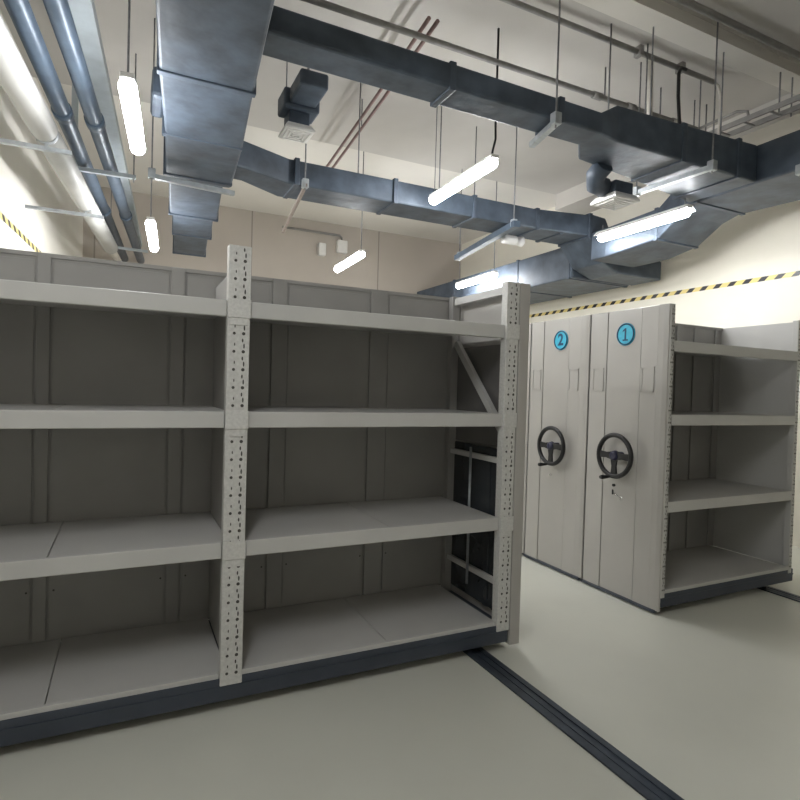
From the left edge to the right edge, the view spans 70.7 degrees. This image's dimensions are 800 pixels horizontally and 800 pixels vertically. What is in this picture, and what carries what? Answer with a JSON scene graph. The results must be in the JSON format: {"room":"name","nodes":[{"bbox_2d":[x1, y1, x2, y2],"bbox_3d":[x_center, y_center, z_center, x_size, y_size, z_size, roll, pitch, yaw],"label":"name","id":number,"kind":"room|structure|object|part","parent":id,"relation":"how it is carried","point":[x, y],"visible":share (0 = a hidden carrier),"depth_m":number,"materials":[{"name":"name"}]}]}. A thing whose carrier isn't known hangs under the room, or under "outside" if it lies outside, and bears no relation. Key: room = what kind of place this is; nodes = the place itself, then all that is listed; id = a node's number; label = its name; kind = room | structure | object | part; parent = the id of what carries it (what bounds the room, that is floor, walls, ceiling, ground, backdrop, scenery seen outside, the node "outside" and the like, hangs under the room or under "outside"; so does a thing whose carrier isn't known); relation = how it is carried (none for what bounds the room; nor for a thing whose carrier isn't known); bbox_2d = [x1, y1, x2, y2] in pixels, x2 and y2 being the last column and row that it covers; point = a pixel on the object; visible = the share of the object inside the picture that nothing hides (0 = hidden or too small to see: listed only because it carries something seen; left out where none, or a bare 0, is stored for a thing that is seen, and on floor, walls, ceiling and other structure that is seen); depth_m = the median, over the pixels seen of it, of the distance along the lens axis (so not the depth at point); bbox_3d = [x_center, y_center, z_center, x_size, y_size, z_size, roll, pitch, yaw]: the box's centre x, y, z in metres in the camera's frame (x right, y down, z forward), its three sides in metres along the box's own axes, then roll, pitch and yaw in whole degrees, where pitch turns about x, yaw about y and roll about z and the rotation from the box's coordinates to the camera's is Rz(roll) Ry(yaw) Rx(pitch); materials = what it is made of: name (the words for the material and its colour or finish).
{"room":"archive storage room","nodes":[
{"label":"archive storage room","id":0,"kind":"room"},
{"bbox_2d":[0,10,82,256],"bbox_3d":[-3.003,-0.970,3.360,0.200,4.880,13.046,1,1,-22],"label":"wall","id":1,"kind":"structure","parent":0,"point":[27,177],"depth_m":5.99,"materials":[{"name":"beige paint"}]},
{"bbox_2d":[0,212,40,251],"bbox_3d":[-4.031,-1.676,6.228,0.004,0.055,6.717,1,1,-22],"label":"tape","id":2,"kind":"object","parent":1,"relation":"attached to","point":[8,222],"visible":0.44,"depth_m":5.56,"materials":[{"name":"plastic"}]},
{"bbox_2d":[0,133,71,155],"bbox_3d":[-2.868,-2.021,4.256,0.682,0.212,0.040,1,1,-26],"label":"clamp","id":3,"kind":"object","parent":1,"relation":"attached to","point":[45,148],"visible":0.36,"depth_m":4.31,"materials":[{"name":"metal"}]},
{"bbox_2d":[25,205,103,218],"bbox_3d":[-3.530,-2.075,5.957,0.718,0.212,0.040,1,1,-26],"label":"clamp","id":4,"kind":"object","parent":1,"relation":"attached to","point":[85,214],"visible":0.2,"depth_m":5.95,"materials":[{"name":"metal"}]},
{"bbox_2d":[573,0,799,94],"bbox_3d":[0.881,-3.186,4.064,7.250,0.100,0.220,1,1,-26],"label":"beam","id":5,"kind":"structure","parent":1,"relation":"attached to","point":[670,23],"depth_m":4.86,"materials":[{"name":"paint"}]},
{"bbox_2d":[0,15,121,260],"bbox_3d":[-2.774,-2.047,4.490,0.190,0.190,10.944,1,1,-21],"label":"pipe","id":6,"kind":"object","parent":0,"point":[16,80],"visible":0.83,"depth_m":4.03,"materials":[{"name":"metal"}]},
{"bbox_2d":[83,187,461,293],"bbox_3d":[-2.013,-1.104,11.172,7.685,4.880,0.200,1,1,-26],"label":"wall","id":7,"kind":"structure","parent":0,"point":[390,262],"depth_m":11.01,"materials":[{"name":"paint"}]},
{"bbox_2d":[282,226,342,239],"bbox_3d":[-1.707,-3.270,11.101,1.231,0.131,0.044,1,1,-26],"label":"conduit","id":8,"kind":"object","parent":7,"relation":"attached to","point":[292,228],"visible":1,"depth_m":11.10,"materials":[{"name":"metal"}]},
{"bbox_2d":[317,243,325,256],"bbox_3d":[-1.546,-2.976,11.158,0.150,0.250,0.116,1,1,-26],"label":"wall box","id":9,"kind":"object","parent":7,"relation":"attached to","point":[321,246],"visible":1,"depth_m":11.11,"materials":[{"name":"white plastic"}]},
{"bbox_3d":[-1.522,-2.970,11.108,0.090,0.160,0.006,1,1,-26],"label":"plate","id":10,"kind":"part","parent":9,"relation":"part of","materials":[{"name":"white plastic"}]},
{"bbox_2d":[336,240,347,253],"bbox_3d":[-1.165,-3.079,11.339,0.210,0.250,0.116,1,1,-26],"label":"wall box","id":11,"kind":"object","parent":7,"relation":"attached to","point":[341,246],"visible":1,"depth_m":11.29,"materials":[{"name":"white plastic"}]},
{"bbox_3d":[-1.141,-3.073,11.289,0.150,0.160,0.006,1,1,-26],"label":"plate","id":12,"kind":"part","parent":11,"relation":"part of","materials":[{"name":"white plastic"}]},
{"bbox_2d":[36,78,555,243],"bbox_3d":[-1.588,-3.553,9.231,8.695,0.120,3.910,1,1,-26],"label":"ceiling","id":13,"kind":"structure","parent":0,"point":[247,196],"depth_m":8.91,"materials":[{"name":"paint"}]},
{"bbox_2d":[111,191,147,252],"bbox_3d":[-4.079,-2.888,8.503,0.531,1.320,0.045,1,1,-29],"label":"hanger","id":14,"kind":"object","parent":13,"relation":"hanging from","point":[119,247],"visible":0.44,"depth_m":8.50,"materials":[{"name":"metal"}]},
{"bbox_2d":[43,0,144,263],"bbox_3d":[-2.486,-2.242,4.622,0.144,0.142,10.935,1,1,-21],"label":"pipe","id":15,"kind":"object","parent":14,"relation":"on","point":[59,13],"visible":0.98,"depth_m":4.05,"materials":[{"name":"metal"}]},
{"bbox_2d":[334,151,364,271],"bbox_3d":[-0.730,-2.702,8.213,0.100,1.490,1.200,1,1,-24],"label":"lamp","id":16,"kind":"object","parent":13,"relation":"hanging from","point":[359,254],"visible":0.94,"depth_m":7.93,"materials":[{"name":"white plastic"}]},
{"bbox_2d":[334,252,364,271],"bbox_3d":[-0.750,-2.008,8.228,0.100,0.100,1.200,1,1,-24],"label":"diffuser","id":17,"kind":"object","parent":16,"relation":"attached to","point":[356,256],"depth_m":8.11,"materials":[{"name":"white"}]},
{"bbox_3d":[-0.513,-2.741,7.718,0.012,1.380,0.014,1,1,-24],"label":"hanging rod","id":18,"kind":"part","parent":16,"relation":"part of","materials":[{"name":"metal"}]},
{"bbox_2d":[456,181,497,288],"bbox_3d":[1.262,-2.663,9.269,0.100,1.500,1.200,1,1,-24],"label":"lamp","id":19,"kind":"object","parent":13,"relation":"hanging from","point":[492,274],"visible":0.98,"depth_m":9.11,"materials":[{"name":"white plastic"}]},
{"bbox_2d":[456,273,496,288],"bbox_3d":[1.243,-1.963,9.284,0.100,0.100,1.200,1,1,-24],"label":"diffuser","id":20,"kind":"object","parent":19,"relation":"attached to","point":[486,276],"depth_m":9.21,"materials":[{"name":"white"}]},
{"bbox_3d":[1.485,-2.701,8.775,0.012,1.390,0.014,1,1,-24],"label":"hanging rod","id":21,"kind":"part","parent":19,"relation":"part of","materials":[{"name":"metal"}]},
{"bbox_2d":[0,546,799,799],"bbox_3d":[0.295,1.578,5.156,8.695,0.100,13.200,1,1,-26],"label":"floor","id":22,"kind":"structure","parent":0,"point":[703,695],"depth_m":2.72,"materials":[{"name":"concrete"}]},
{"bbox_2d":[463,647,683,799],"bbox_3d":[0.309,1.551,3.828,0.130,0.010,7.200,1,1,-26],"label":"rail","id":23,"kind":"object","parent":22,"relation":"on","point":[631,773],"visible":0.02,"depth_m":2.69,"materials":[{"name":"metal"}]},
{"bbox_2d":[0,244,530,746],"bbox_3d":[-0.948,0.381,3.137,3.488,2.294,0.783,1,1,-26],"label":"shelving unit","id":24,"kind":"object","parent":23,"relation":"on","point":[298,469],"visible":1,"depth_m":3.27,"materials":[{"name":"grey paint"}]},
{"bbox_3d":[-1.694,-0.501,2.754,1.599,0.020,0.705,1,1,-26],"label":"shelf","id":25,"kind":"part","parent":24,"relation":"part of","materials":[{"name":"metal"}]},
{"bbox_3d":[-1.887,0.273,3.097,1.660,2.130,0.030,1,1,-26],"label":"panel","id":26,"kind":"part","parent":24,"relation":"part of","materials":[{"name":"metal"}]},
{"bbox_3d":[-1.746,1.341,2.793,1.599,0.020,0.705,1,1,-26],"label":"shelf","id":27,"kind":"part","parent":24,"relation":"part of","materials":[{"name":"metal"}]},
{"bbox_3d":[-1.728,0.689,2.779,1.599,0.020,0.705,1,1,-26],"label":"shelf","id":28,"kind":"part","parent":24,"relation":"part of","materials":[{"name":"metal"}]},
{"bbox_3d":[-1.709,0.045,2.766,1.599,0.020,0.705,1,1,-26],"label":"shelf","id":29,"kind":"part","parent":24,"relation":"part of","materials":[{"name":"metal"}]},
{"bbox_3d":[-0.987,0.338,3.136,0.025,2.010,0.680,1,1,-26],"label":"partition panel","id":30,"kind":"part","parent":24,"relation":"part of","materials":[{"name":"metal"}]},
{"bbox_3d":[-0.389,0.300,3.824,1.670,2.130,0.030,1,1,-26],"label":"panel","id":31,"kind":"part","parent":24,"relation":"part of","materials":[{"name":"metal"}]},
{"bbox_3d":[-0.230,-0.474,3.464,1.589,0.020,0.705,1,1,-26],"label":"shelf","id":32,"kind":"part","parent":24,"relation":"part of","materials":[{"name":"metal"}]},
{"bbox_3d":[-0.246,0.071,3.476,1.589,0.020,0.705,1,1,-26],"label":"shelf","id":33,"kind":"part","parent":24,"relation":"part of","materials":[{"name":"metal"}]},
{"bbox_3d":[-0.282,1.368,3.502,1.589,0.020,0.705,1,1,-26],"label":"shelf","id":34,"kind":"part","parent":24,"relation":"part of","materials":[{"name":"metal"}]},
{"bbox_3d":[-0.264,0.716,3.489,1.589,0.020,0.705,1,1,-26],"label":"shelf","id":35,"kind":"part","parent":24,"relation":"part of","materials":[{"name":"metal"}]},
{"bbox_3d":[0.470,0.789,3.855,0.017,0.940,0.017,3,2,42],"label":"drive rod","id":36,"kind":"part","parent":24,"relation":"part of","materials":[{"name":"metal"}]},
{"bbox_3d":[0.495,1.153,3.849,0.030,0.035,0.640,1,1,-26],"label":"frame rail","id":37,"kind":"part","parent":24,"relation":"part of","materials":[{"name":"metal"}]},
{"bbox_3d":[0.517,0.378,3.833,0.030,0.035,0.640,1,1,-26],"label":"frame rail","id":38,"kind":"part","parent":24,"relation":"part of","materials":[{"name":"metal"}]},
{"bbox_3d":[0.547,-0.699,3.810,0.030,0.050,0.640,1,1,-26],"label":"frame rail","id":39,"kind":"part","parent":24,"relation":"part of","materials":[{"name":"metal"}]},
{"bbox_3d":[0.587,0.397,3.879,0.078,2.270,0.760,1,1,-26],"label":"panel","id":40,"kind":"part","parent":24,"relation":"part of","materials":[{"name":"metal"}]},
{"bbox_2d":[757,586,799,601],"bbox_3d":[2.985,1.599,5.126,0.130,0.010,7.200,1,1,-26],"label":"rail","id":41,"kind":"object","parent":22,"relation":"on","point":[779,592],"visible":0.02,"depth_m":4.71,"materials":[{"name":"metal"}]},
{"bbox_2d":[522,323,530,553],"bbox_3d":[1.751,0.393,6.215,1.837,2.294,0.781,1,1,-26],"label":"shelving unit","id":42,"kind":"object","parent":41,"relation":"on","point":[529,349],"visible":0.05,"depth_m":5.56,"materials":[{"name":"grey paint"}]},
{"bbox_2d":[523,315,590,579],"bbox_3d":[2.093,0.418,5.509,1.837,2.294,0.781,1,1,-26],"label":"shelving unit","id":43,"kind":"object","parent":41,"relation":"on","point":[560,348],"visible":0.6,"depth_m":5.14,"materials":[{"name":"grey paint"}]},
{"bbox_2d":[581,303,799,612],"bbox_3d":[2.436,0.442,4.803,1.837,2.294,0.781,1,1,-26],"label":"shelving unit","id":44,"kind":"object","parent":41,"relation":"on","point":[691,442],"visible":1,"depth_m":4.73,"materials":[{"name":"grey paint"}]},
{"bbox_3d":[1.631,0.606,4.471,0.111,0.040,0.044,1,1,-11],"label":"crank knob","id":45,"kind":"part","parent":44,"relation":"part of","materials":[{"name":"black plastic"}]},
{"bbox_3d":[1.775,0.418,4.485,0.030,2.270,0.775,1,1,-26],"label":"panel","id":46,"kind":"part","parent":44,"relation":"part of","materials":[{"name":"metal"}]},
{"bbox_3d":[2.370,0.353,5.151,1.621,2.125,0.028,1,1,-26],"label":"panel","id":47,"kind":"part","parent":44,"relation":"part of","materials":[{"name":"metal"}]},
{"bbox_3d":[2.535,-0.424,4.805,1.522,0.020,0.705,1,1,-26],"label":"shelf","id":48,"kind":"part","parent":44,"relation":"part of","materials":[{"name":"metal"}]},
{"bbox_3d":[2.483,1.418,4.843,1.522,0.020,0.705,1,1,-26],"label":"shelf","id":49,"kind":"part","parent":44,"relation":"part of","materials":[{"name":"metal"}]},
{"bbox_3d":[2.501,0.766,4.830,1.522,0.020,0.705,1,1,-26],"label":"shelf","id":50,"kind":"part","parent":44,"relation":"part of","materials":[{"name":"metal"}]},
{"bbox_3d":[2.519,0.122,4.817,1.522,0.020,0.705,1,1,-26],"label":"shelf","id":51,"kind":"part","parent":44,"relation":"part of","materials":[{"name":"metal"}]},
{"bbox_3d":[3.251,0.377,5.210,0.016,2.125,0.705,1,1,-26],"label":"panel","id":52,"kind":"part","parent":44,"relation":"part of","materials":[{"name":"grey paint"}]},
{"bbox_2d":[0,0,799,194],"bbox_3d":[1.287,-3.309,3.295,8.695,0.200,9.290,1,1,-26],"label":"ceiling","id":53,"kind":"structure","parent":0,"point":[403,127],"depth_m":5.58,"materials":[{"name":"paint"}]},
{"bbox_2d":[71,83,78,165],"bbox_3d":[-3.085,-2.755,5.354,0.055,1.240,0.050,1,1,-26],"label":"post","id":54,"kind":"object","parent":53,"relation":"hanging from","point":[75,102],"visible":0.21,"depth_m":5.33,"materials":[{"name":"metal"}]},
{"bbox_2d":[77,53,136,182],"bbox_3d":[-2.847,-2.748,5.386,0.611,1.240,0.045,1,1,-22],"label":"hanger","id":55,"kind":"object","parent":53,"relation":"hanging from","point":[81,169],"visible":0.68,"depth_m":5.43,"materials":[{"name":"metal"}]},
{"bbox_2d":[3,0,128,261],"bbox_3d":[-2.679,-2.246,4.529,0.144,0.142,10.930,1,1,-22],"label":"pipe","id":56,"kind":"object","parent":55,"relation":"on","point":[21,13],"visible":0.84,"depth_m":4.02,"materials":[{"name":"metal"}]},
{"bbox_2d":[68,0,141,246],"bbox_3d":[-2.427,-2.490,4.587,0.150,0.080,10.822,1,1,-22],"label":"cable tray","id":57,"kind":"object","parent":55,"relation":"on","point":[84,14],"visible":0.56,"depth_m":4.28,"materials":[{"name":"metal"}]},
{"bbox_3d":[-2.582,-2.743,5.492,0.012,1.240,0.014,1,1,-26],"label":"threaded rod","id":58,"kind":"part","parent":55,"relation":"part of","materials":[{"name":"metal"}]},
{"bbox_2d":[118,0,144,154],"bbox_3d":[-1.700,-2.525,3.625,0.100,1.550,1.000,1,1,-22],"label":"lamp","id":59,"kind":"object","parent":53,"relation":"hanging from","point":[127,86],"visible":1,"depth_m":3.36,"materials":[{"name":"white plastic"}]},
{"bbox_3d":[-1.537,-2.566,3.214,0.012,1.440,0.014,1,1,-22],"label":"hanging rod","id":60,"kind":"part","parent":59,"relation":"part of","materials":[{"name":"metal"}]},
{"bbox_2d":[118,78,144,154],"bbox_3d":[-1.720,-1.800,3.640,0.100,0.100,1.000,1,1,-22],"label":"diffuser","id":61,"kind":"object","parent":59,"relation":"attached to","point":[127,87],"depth_m":3.46,"materials":[{"name":"white"}]},
{"bbox_2d":[145,145,158,251],"bbox_3d":[-2.715,-2.567,6.222,0.100,1.630,1.200,1,1,-22],"label":"lamp","id":62,"kind":"object","parent":53,"relation":"hanging from","point":[150,223],"visible":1,"depth_m":5.83,"materials":[{"name":"white plastic"}]},
{"bbox_3d":[-2.513,-2.606,5.720,0.012,1.520,0.014,1,1,-22],"label":"hanging rod","id":63,"kind":"part","parent":62,"relation":"part of","materials":[{"name":"metal"}]},
{"bbox_2d":[145,220,158,251],"bbox_3d":[-2.736,-1.802,6.238,0.100,0.100,1.200,1,1,-22],"label":"diffuser","id":64,"kind":"object","parent":62,"relation":"attached to","point":[151,229],"depth_m":6.00,"materials":[{"name":"white"}]},
{"bbox_2d":[148,18,234,195],"bbox_3d":[-1.873,-2.631,5.137,0.758,1.410,0.065,1,1,-32],"label":"hanger","id":65,"kind":"object","parent":53,"relation":"hanging from","point":[152,175],"visible":0.95,"depth_m":5.05,"materials":[{"name":"metal"}]},
{"bbox_3d":[-2.167,-2.635,4.953,0.012,1.410,0.014,1,1,-26],"label":"threaded rod","id":66,"kind":"part","parent":65,"relation":"part of","materials":[{"name":"metal"}]},
{"bbox_2d":[150,0,274,256],"bbox_3d":[-1.461,-2.214,4.123,0.667,0.477,9.574,1,1,-21],"label":"air duct","id":67,"kind":"object","parent":65,"relation":"on","point":[204,81],"visible":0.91,"depth_m":3.69,"materials":[{"name":"metal"}]},
{"bbox_2d":[282,68,308,232],"bbox_3d":[-1.175,-2.688,6.209,0.065,1.300,1.776,1,1,-19],"label":"hanger","id":68,"kind":"object","parent":53,"relation":"hanging from","point":[304,182],"visible":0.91,"depth_m":5.66,"materials":[{"name":"metal"}]},
{"bbox_3d":[-0.894,-2.663,5.401,0.012,1.300,0.014,1,1,-26],"label":"threaded rod","id":69,"kind":"part","parent":68,"relation":"part of","materials":[{"name":"metal"}]},
{"bbox_2d":[278,62,328,143],"bbox_3d":[-0.822,-2.825,4.869,0.320,0.952,0.630,1,1,-26],"label":"ceiling vent","id":70,"kind":"object","parent":53,"relation":"in","point":[298,104],"visible":0.95,"depth_m":4.89,"materials":[{"name":"grey metal"}]},
{"bbox_3d":[-0.998,-2.988,4.984,0.010,0.640,0.012,1,1,-26],"label":"hanging rod","id":71,"kind":"part","parent":70,"relation":"part of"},
{"bbox_2d":[279,121,314,143],"bbox_3d":[-0.924,-2.391,5.040,0.260,0.072,0.260,1,1,-26],"label":"grille","id":72,"kind":"object","parent":70,"relation":"attached to","point":[298,131],"depth_m":4.98,"materials":[{"name":"white plastic"}]},
{"bbox_2d":[326,16,439,167],"bbox_3d":[-0.354,-3.157,6.068,0.121,0.290,3.312,1,1,-22],"label":"pipe","id":73,"kind":"object","parent":53,"relation":"hanging from","point":[428,18],"visible":0.62,"depth_m":5.94,"materials":[{"name":"metal"}]},
{"bbox_3d":[-0.419,-3.162,6.204,0.012,0.290,0.014,1,1,-26],"label":"hanging rod","id":74,"kind":"part","parent":73,"relation":"part of","materials":[{"name":"metal"}]},
{"bbox_2d":[233,83,588,244],"bbox_3d":[0.324,-2.688,6.305,4.340,1.219,0.693,1,1,-26],"label":"air duct","id":75,"kind":"object","parent":53,"relation":"hanging from","point":[275,174],"visible":0.87,"depth_m":6.10,"materials":[{"name":"metal"}]},
{"bbox_3d":[-0.424,-2.810,5.880,0.012,1.000,0.014,1,1,-26],"label":"hanger rod","id":76,"kind":"part","parent":75,"relation":"part of","materials":[{"name":"metal"}]},
{"bbox_3d":[0.449,-2.793,6.258,0.012,1.000,0.014,1,1,-26],"label":"hanger rod","id":77,"kind":"part","parent":75,"relation":"part of","materials":[{"name":"metal"}]},
{"bbox_3d":[0.907,-2.792,6.803,0.012,1.000,0.014,1,1,-26],"label":"hanger rod","id":78,"kind":"part","parent":75,"relation":"part of","materials":[{"name":"metal"}]},
{"bbox_2d":[500,235,524,246],"bbox_3d":[1.416,-2.013,7.110,0.310,0.130,0.132,1,1,-26],"label":"fire alarm","id":79,"kind":"object","parent":75,"relation":"attached to","point":[507,239],"visible":0.91,"depth_m":7.06,"materials":[{"name":"white plastic"}]},
{"bbox_2d":[558,213,660,285],"bbox_3d":[2.858,-1.994,7.603,1.385,0.682,0.574,1,1,-26],"label":"air duct","id":80,"kind":"object","parent":75,"relation":"attached to","point":[577,252],"visible":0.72,"depth_m":7.47,"materials":[{"name":"metal"}]},
{"bbox_2d":[417,248,628,303],"bbox_3d":[1.837,-1.961,10.000,1.114,0.484,4.610,1,1,-26],"label":"air duct","id":81,"kind":"object","parent":80,"relation":"attached to","point":[550,275],"visible":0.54,"depth_m":8.57,"materials":[{"name":"metal"}]},
{"bbox_2d":[429,28,499,204],"bbox_3d":[0.599,-2.657,5.435,0.100,1.230,1.200,1,1,-24],"label":"lamp","id":82,"kind":"object","parent":53,"relation":"hanging from","point":[490,162],"visible":0.99,"depth_m":5.24,"materials":[{"name":"white plastic"}]},
{"bbox_3d":[0.380,-2.728,5.926,0.008,1.120,0.009,1,1,-24],"label":"hanging rod","id":83,"kind":"part","parent":82,"relation":"part of","materials":[{"name":"metal"}]},
{"bbox_2d":[429,158,497,204],"bbox_3d":[0.583,-2.092,5.447,0.100,0.100,1.200,1,1,-24],"label":"diffuser","id":84,"kind":"object","parent":82,"relation":"attached to","point":[485,165],"depth_m":5.32,"materials":[{"name":"white"}]},
{"bbox_3d":[0.837,-2.694,4.948,0.055,1.122,0.020,1,1,-24],"label":"power cord","id":85,"kind":"part","parent":82,"relation":"part of","materials":[{"name":"black plastic"}]},
{"bbox_2d":[454,127,519,260],"bbox_3d":[1.103,-2.652,7.342,0.086,1.290,1.836,1,1,-16],"label":"hanger","id":86,"kind":"object","parent":53,"relation":"hanging from","point":[514,224],"visible":0.96,"depth_m":7.00,"materials":[{"name":"metal"}]},
{"bbox_3d":[0.875,-2.675,8.125,0.012,1.290,0.014,1,1,-26],"label":"threaded rod","id":87,"kind":"part","parent":86,"relation":"part of","materials":[{"name":"metal"}]},
{"bbox_3d":[1.333,-2.628,6.514,0.012,1.290,0.014,1,1,-26],"label":"threaded rod","id":88,"kind":"part","parent":86,"relation":"part of","materials":[{"name":"metal"}]},
{"bbox_2d":[301,0,697,128],"bbox_3d":[1.185,-3.082,5.093,4.500,0.334,0.072,1,1,-26],"label":"conduit pipe","id":89,"kind":"object","parent":53,"relation":"hanging from","point":[595,95],"visible":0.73,"depth_m":4.83,"materials":[{"name":"metal"}]},
{"bbox_3d":[1.996,-3.084,5.486,0.014,0.300,0.016,1,1,-26],"label":"hanging rod","id":90,"kind":"part","parent":89,"relation":"part of","materials":[{"name":"metal"}]},
{"bbox_3d":[2.688,-3.071,5.822,0.014,0.300,0.016,1,1,-26],"label":"hanging rod","id":91,"kind":"part","parent":89,"relation":"part of","materials":[{"name":"metal"}]},
{"bbox_2d":[262,5,756,201],"bbox_3d":[1.125,-2.631,4.445,4.480,1.212,0.737,1,1,-26],"label":"air duct","id":92,"kind":"object","parent":53,"relation":"hanging from","point":[646,149],"visible":0.86,"depth_m":4.06,"materials":[{"name":"metal"}]},
{"bbox_3d":[1.799,-2.726,4.847,0.012,1.000,0.014,1,1,-26],"label":"hanger rod","id":93,"kind":"part","parent":92,"relation":"part of","materials":[{"name":"metal"}]},
{"bbox_2d":[586,162,639,210],"bbox_3d":[1.864,-1.937,5.054,0.535,0.323,0.353,1,1,-26],"label":"air diffuser","id":94,"kind":"object","parent":92,"relation":"hanging from","point":[616,194],"visible":0.98,"depth_m":5.00,"materials":[{"name":"white metal"}]},
{"bbox_2d":[590,191,639,210],"bbox_3d":[1.955,-1.811,5.132,0.300,0.072,0.300,1,1,-26],"label":"grille","id":95,"kind":"object","parent":94,"relation":"attached to","point":[610,200],"depth_m":5.06,"materials":[{"name":"white plastic"}]},
{"bbox_2d":[594,198,695,241],"bbox_3d":[2.610,-1.934,6.123,0.170,0.190,1.200,1,1,-26],"label":"lamp","id":96,"kind":"object","parent":92,"relation":"hanging from","point":[683,211],"visible":1,"depth_m":5.99,"materials":[{"name":"white plastic"}]},
{"bbox_3d":[2.227,-2.719,5.110,0.012,1.000,0.014,1,1,-26],"label":"hanger rod","id":97,"kind":"part","parent":92,"relation":"part of","materials":[{"name":"metal"}]},
{"bbox_3d":[2.106,-2.715,4.718,0.012,1.000,0.014,1,1,-26],"label":"hanger rod","id":98,"kind":"part","parent":92,"relation":"part of","materials":[{"name":"metal"}]},
{"bbox_3d":[2.957,-2.708,5.575,0.012,1.000,0.014,1,1,-26],"label":"hanger rod","id":99,"kind":"part","parent":92,"relation":"part of","materials":[{"name":"metal"}]},
{"bbox_3d":[2.874,-2.699,5.035,0.012,1.000,0.014,1,1,-26],"label":"hanger rod","id":100,"kind":"part","parent":92,"relation":"part of","materials":[{"name":"metal"}]},
{"bbox_2d":[529,0,561,147],"bbox_3d":[1.085,-2.587,4.183,0.069,1.290,0.437,1,1,-13],"label":"hanger","id":101,"kind":"object","parent":53,"relation":"hanging from","point":[556,116],"visible":1,"depth_m":4.01,"materials":[{"name":"metal"}]},
{"bbox_3d":[1.127,-2.582,4.004,0.012,1.290,0.014,1,1,-26],"label":"threaded rod","id":102,"kind":"part","parent":101,"relation":"part of","materials":[{"name":"metal"}]},
{"bbox_2d":[499,0,720,134],"bbox_3d":[1.124,-2.799,4.606,4.573,0.822,0.080,1,1,-26],"label":"conduit pipe","id":103,"kind":"object","parent":53,"relation":"attached to","point":[638,51],"visible":0.84,"depth_m":4.98,"materials":[{"name":"metal"}]},
{"bbox_2d":[676,66,686,123],"bbox_3d":[2.617,-2.718,5.259,0.082,0.817,0.182,2,1,29],"label":"power cable","id":104,"kind":"object","parent":103,"relation":"hanging from","point":[681,68],"visible":0.72,"depth_m":5.21,"materials":[{"name":"black plastic"}]},
{"bbox_2d":[647,59,652,115],"bbox_3d":[2.352,-2.770,5.313,0.050,0.901,0.072,1,1,-26],"label":"rod","id":105,"kind":"object","parent":53,"relation":"attached to","point":[649,61],"visible":0.31,"depth_m":5.29,"materials":[{"name":"metal"}]},
{"bbox_2d":[633,22,718,196],"bbox_3d":[2.464,-2.567,5.074,0.062,1.290,0.822,1,1,-29],"label":"hanger","id":106,"kind":"object","parent":53,"relation":"hanging from","point":[712,165],"visible":0.8,"depth_m":4.91,"materials":[{"name":"metal"}]},
{"bbox_3d":[2.284,-2.579,5.399,0.012,1.290,0.014,1,1,-26],"label":"threaded rod","id":107,"kind":"part","parent":106,"relation":"part of","materials":[{"name":"metal"}]},
{"bbox_3d":[2.647,-2.555,4.741,0.012,1.290,0.014,1,1,-26],"label":"threaded rod","id":108,"kind":"part","parent":106,"relation":"part of","materials":[{"name":"metal"}]},
{"bbox_2d":[673,0,799,59],"bbox_3d":[2.002,-3.150,4.330,4.900,0.053,0.056,1,1,-26],"label":"ceiling pipe","id":109,"kind":"object","parent":53,"relation":"attached to","point":[691,4],"visible":1,"depth_m":4.72,"materials":[{"name":"metal"}]},
{"bbox_2d":[693,72,799,136],"bbox_3d":[4.175,-2.912,4.297,0.267,0.470,4.556,1,1,-27],"label":"tray","id":110,"kind":"object","parent":53,"relation":"hanging from","point":[775,115],"visible":0.6,"depth_m":5.51,"materials":[{"name":"metal"}]},
{"bbox_3d":[3.154,-2.978,6.050,0.014,0.470,0.016,1,1,-26],"label":"hanging rod","id":111,"kind":"part","parent":110,"relation":"part of","materials":[{"name":"metal"}]},
{"bbox_3d":[3.325,-2.974,6.133,0.014,0.470,0.016,1,1,-26],"label":"hanging rod","id":112,"kind":"part","parent":110,"relation":"part of","materials":[{"name":"metal"}]},
{"bbox_3d":[4.057,-2.710,4.246,0.018,0.050,4.552,1,1,-27],"label":"rail","id":113,"kind":"part","parent":110,"relation":"part of","materials":[{"name":"metal"}]},
{"bbox_3d":[4.219,-2.707,4.325,0.018,0.050,4.552,1,1,-27],"label":"rail","id":114,"kind":"part","parent":110,"relation":"part of","materials":[{"name":"metal"}]},
{"bbox_3d":[3.578,-2.950,5.312,0.014,0.470,0.016,1,1,-26],"label":"hanging rod","id":115,"kind":"part","parent":110,"relation":"part of","materials":[{"name":"metal"}]},
{"bbox_3d":[3.749,-2.947,5.395,0.014,0.470,0.016,1,1,-26],"label":"hanging rod","id":116,"kind":"part","parent":110,"relation":"part of","materials":[{"name":"metal"}]},
{"bbox_2d":[795,164,799,175],"bbox_3d":[3.835,-2.527,5.018,1.047,1.290,0.064,1,1,-31],"label":"hanger","id":117,"kind":"object","parent":53,"relation":"hanging from","point":[797,167],"visible":1,"depth_m":4.78,"materials":[{"name":"metal"}]},
{"bbox_2d":[591,130,799,266],"bbox_3d":[4.026,-1.982,4.673,0.964,0.677,5.700,1,1,-26],"label":"air duct","id":118,"kind":"object","parent":117,"relation":"on","point":[776,183],"visible":0.77,"depth_m":6.04,"materials":[{"name":"metal"}]},
{"bbox_2d":[461,189,799,546],"bbox_3d":[4.230,-0.838,6.868,0.200,4.880,13.000,1,1,-26],"label":"wall","id":119,"kind":"structure","parent":0,"point":[763,242],"depth_m":7.10,"materials":[{"name":"beige paint"}]},
{"bbox_2d":[530,271,799,316],"bbox_3d":[4.136,-1.426,6.846,0.004,0.052,12.880,1,1,-26],"label":"tape","id":120,"kind":"object","parent":119,"relation":"attached to","point":[796,273],"visible":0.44,"depth_m":7.58,"materials":[{"name":"plastic"}]},
{"bbox_2d":[555,93,799,214],"bbox_3d":[4.764,-3.020,4.989,0.550,0.250,9.290,1,1,-26],"label":"trim","id":121,"kind":"structure","parent":119,"relation":"attached to","point":[576,199],"depth_m":6.38,"materials":[{"name":"grey concrete"}]}
]}

